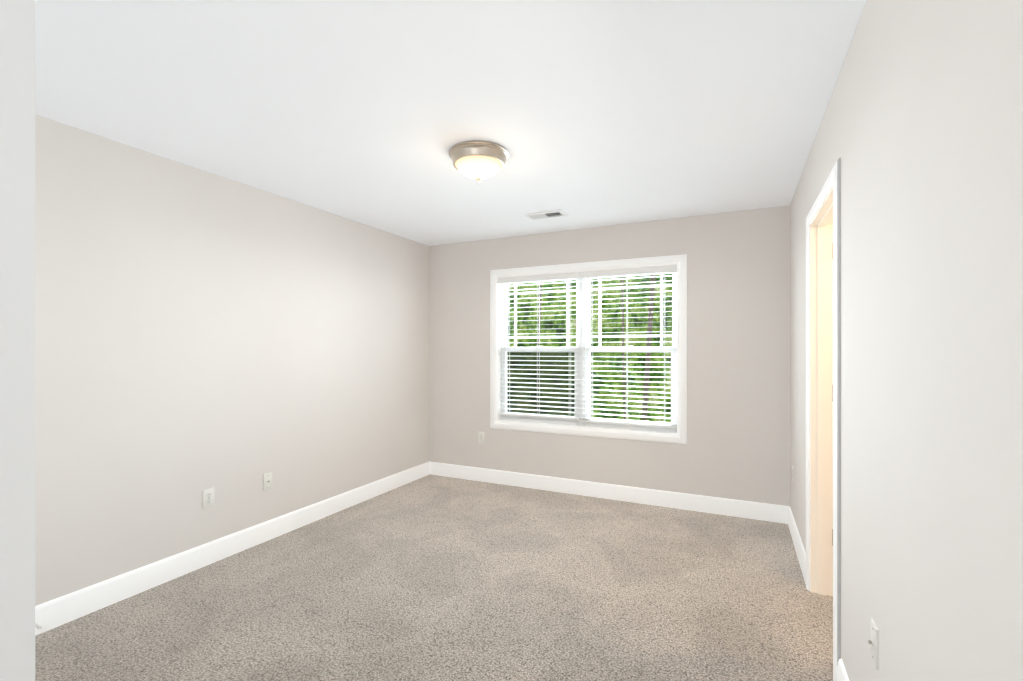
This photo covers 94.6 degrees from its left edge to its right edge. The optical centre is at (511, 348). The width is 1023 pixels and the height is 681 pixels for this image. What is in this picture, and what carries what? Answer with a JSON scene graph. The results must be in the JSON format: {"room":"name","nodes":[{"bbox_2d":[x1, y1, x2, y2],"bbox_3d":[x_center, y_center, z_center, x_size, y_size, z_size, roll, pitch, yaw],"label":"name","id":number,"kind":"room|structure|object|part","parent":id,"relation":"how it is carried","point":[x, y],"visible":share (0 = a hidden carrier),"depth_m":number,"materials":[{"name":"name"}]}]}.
{"room":"empty bedroom","nodes":[
{"label":"empty bedroom","id":0,"kind":"room"},
{"bbox_2d":[0,0,34,680],"bbox_3d":[-2.170,0.120,0.398,1.680,2.440,2.050,0,0,25],"label":"wall","id":1,"kind":"structure","parent":0,"point":[17,340],"depth_m":0.94,"materials":[{"name":"paint"}]},
{"bbox_2d":[35,114,428,605],"bbox_3d":[-2.188,0.120,2.473,0.140,2.440,6.060,0,0,25],"label":"wall","id":2,"kind":"structure","parent":0,"point":[199,331],"depth_m":2.86,"materials":[{"name":"paint"}]},
{"bbox_2d":[203,487,213,508],"bbox_3d":[-1.885,0.930,2.938,0.007,0.115,0.070,0,0,25],"label":"duplex electrical outlet","id":3,"kind":"object","parent":2,"relation":"attached to","point":[208,497],"visible":1,"depth_m":2.93,"materials":[{"name":"plastic"}]},
{"bbox_2d":[35,462,430,635],"bbox_3d":[-1.677,1.274,3.365,0.016,0.132,3.730,0,0,25],"label":"baseboard","id":4,"kind":"structure","parent":2,"relation":"attached to","point":[57,612],"depth_m":2.86,"materials":[{"name":"paint"}]},
{"bbox_2d":[263,472,271,490],"bbox_3d":[-1.705,0.930,3.306,0.016,0.115,0.070,0,0,25],"label":"outlet","id":5,"kind":"object","parent":2,"relation":"attached to","point":[267,481],"visible":1,"depth_m":3.30,"materials":[{"name":"plastic"}]},
{"bbox_2d":[35,474,832,680],"bbox_3d":[0.122,1.390,1.371,5.580,0.100,6.380,0,0,25],"label":"floor","id":6,"kind":"structure","parent":0,"point":[429,577],"depth_m":2.47,"materials":[{"name":"beige carpet"}]},
{"bbox_2d":[35,0,865,245],"bbox_3d":[0.122,-1.150,1.371,5.580,0.100,6.380,0,0,25],"label":"ceiling","id":7,"kind":"structure","parent":0,"point":[584,113],"depth_m":2.07,"materials":[{"name":"paint"}]},
{"bbox_2d":[449,140,508,182],"bbox_3d":[-0.184,-1.016,2.658,0.336,0.167,0.336,0,0,25],"label":"flush-mount light","id":8,"kind":"object","parent":7,"relation":"attached to","point":[478,160],"visible":1,"depth_m":2.56,"materials":[{"name":"white glass"}]},
{"bbox_3d":[-0.184,-1.001,2.658,0.270,0.070,0.270,0,0,25],"label":"glass","id":9,"kind":"part","parent":8,"relation":"part of","materials":[{"name":"white glass"}]},
{"bbox_2d":[523,209,567,219],"bbox_3d":[0.281,-1.092,3.865,0.330,0.016,0.175,0,0,25],"label":"ceiling vent","id":10,"kind":"object","parent":7,"relation":"in","point":[547,214],"visible":1,"depth_m":3.84,"materials":[{"name":"metal"}]},
{"bbox_2d":[429,205,789,505],"bbox_3d":[1.396,0.120,4.043,5.260,2.440,0.140,0,0,25],"label":"wall","id":11,"kind":"structure","parent":0,"point":[736,446],"depth_m":3.93,"materials":[{"name":"paint"}]},
{"bbox_2d":[478,432,484,443],"bbox_3d":[-0.305,0.900,4.773,0.070,0.115,0.007,0,0,25],"label":"duplex electrical outlet","id":12,"kind":"object","parent":11,"relation":"attached to","point":[481,437],"visible":1,"depth_m":4.77,"materials":[{"name":"plastic"}]},
{"bbox_2d":[490,254,686,443],"bbox_3d":[0.652,0.005,4.387,1.852,1.582,0.159,0,0,25],"label":"window","id":13,"kind":"structure","parent":11,"relation":"in","point":[581,422],"depth_m":4.38,"materials":[{"name":"paint"}]},
{"bbox_3d":[0.670,-0.009,4.424,1.596,1.298,0.040,0,0,25],"label":"glass","id":14,"kind":"part","parent":13,"relation":"part of","materials":[{"name":"clear glass"}]},
{"bbox_2d":[431,462,786,523],"bbox_3d":[0.636,1.274,4.319,3.310,0.132,0.016,0,0,25],"label":"baseboard","id":15,"kind":"structure","parent":11,"relation":"attached to","point":[700,503],"depth_m":4.15,"materials":[{"name":"paint"}]},
{"bbox_2d":[790,0,1022,680],"bbox_3d":[0.922,0.120,0.912,0.140,2.440,5.920,0,0,25],"label":"wall","id":16,"kind":"structure","parent":0,"point":[920,132],"depth_m":1.01,"materials":[{"name":"paint"}]},
{"bbox_2d":[787,506,805,583],"bbox_3d":[1.899,1.274,3.141,0.016,0.132,1.015,0,0,25],"label":"baseboard","id":17,"kind":"structure","parent":16,"relation":"attached to","point":[800,551],"depth_m":3.06,"materials":[{"name":"paint"}]},
{"bbox_2d":[806,158,840,680],"bbox_3d":[1.882,0.295,2.071,0.910,2.090,0.900,0,0,25],"label":"doorway","id":18,"kind":"structure","parent":16,"relation":"attached to","point":[823,397],"depth_m":2.56,"materials":[{"name":"paint"}]},
{"bbox_2d":[837,658,848,680],"bbox_3d":[0.459,1.274,0.121,0.016,0.132,3.815,0,0,25],"label":"baseboard","id":19,"kind":"structure","parent":16,"relation":"attached to","point":[841,672],"depth_m":1.80,"materials":[{"name":"paint"}]},
{"bbox_2d":[868,618,878,669],"bbox_3d":[1.067,0.870,1.397,0.016,0.115,0.070,0,0,25],"label":"outlet","id":20,"kind":"object","parent":16,"relation":"attached to","point":[873,641],"visible":1,"depth_m":1.38,"materials":[{"name":"plastic"}]},
{"label":"outside","id":21,"kind":"structure","parent":0,"visible":0},
{"bbox_2d":[507,273,671,422],"bbox_3d":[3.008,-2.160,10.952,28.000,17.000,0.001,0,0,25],"label":"trees","id":22,"kind":"object","parent":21,"point":[642,321],"depth_m":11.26,"materials":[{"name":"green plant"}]},
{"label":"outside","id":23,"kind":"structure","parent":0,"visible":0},
{"bbox_2d":[536,282,541,412],"bbox_3d":[0.834,-1.660,11.175,2.197,14.003,0.297,0,0,29],"label":"trunk","id":24,"kind":"object","parent":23,"point":[539,317],"depth_m":11.11,"materials":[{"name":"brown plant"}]},
{"bbox_2d":[621,274,655,420],"bbox_3d":[2.947,-1.659,9.492,2.261,14.004,0.321,0,0,29],"label":"trunk","id":25,"kind":"object","parent":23,"point":[650,323],"depth_m":9.46,"materials":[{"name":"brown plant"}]}
]}

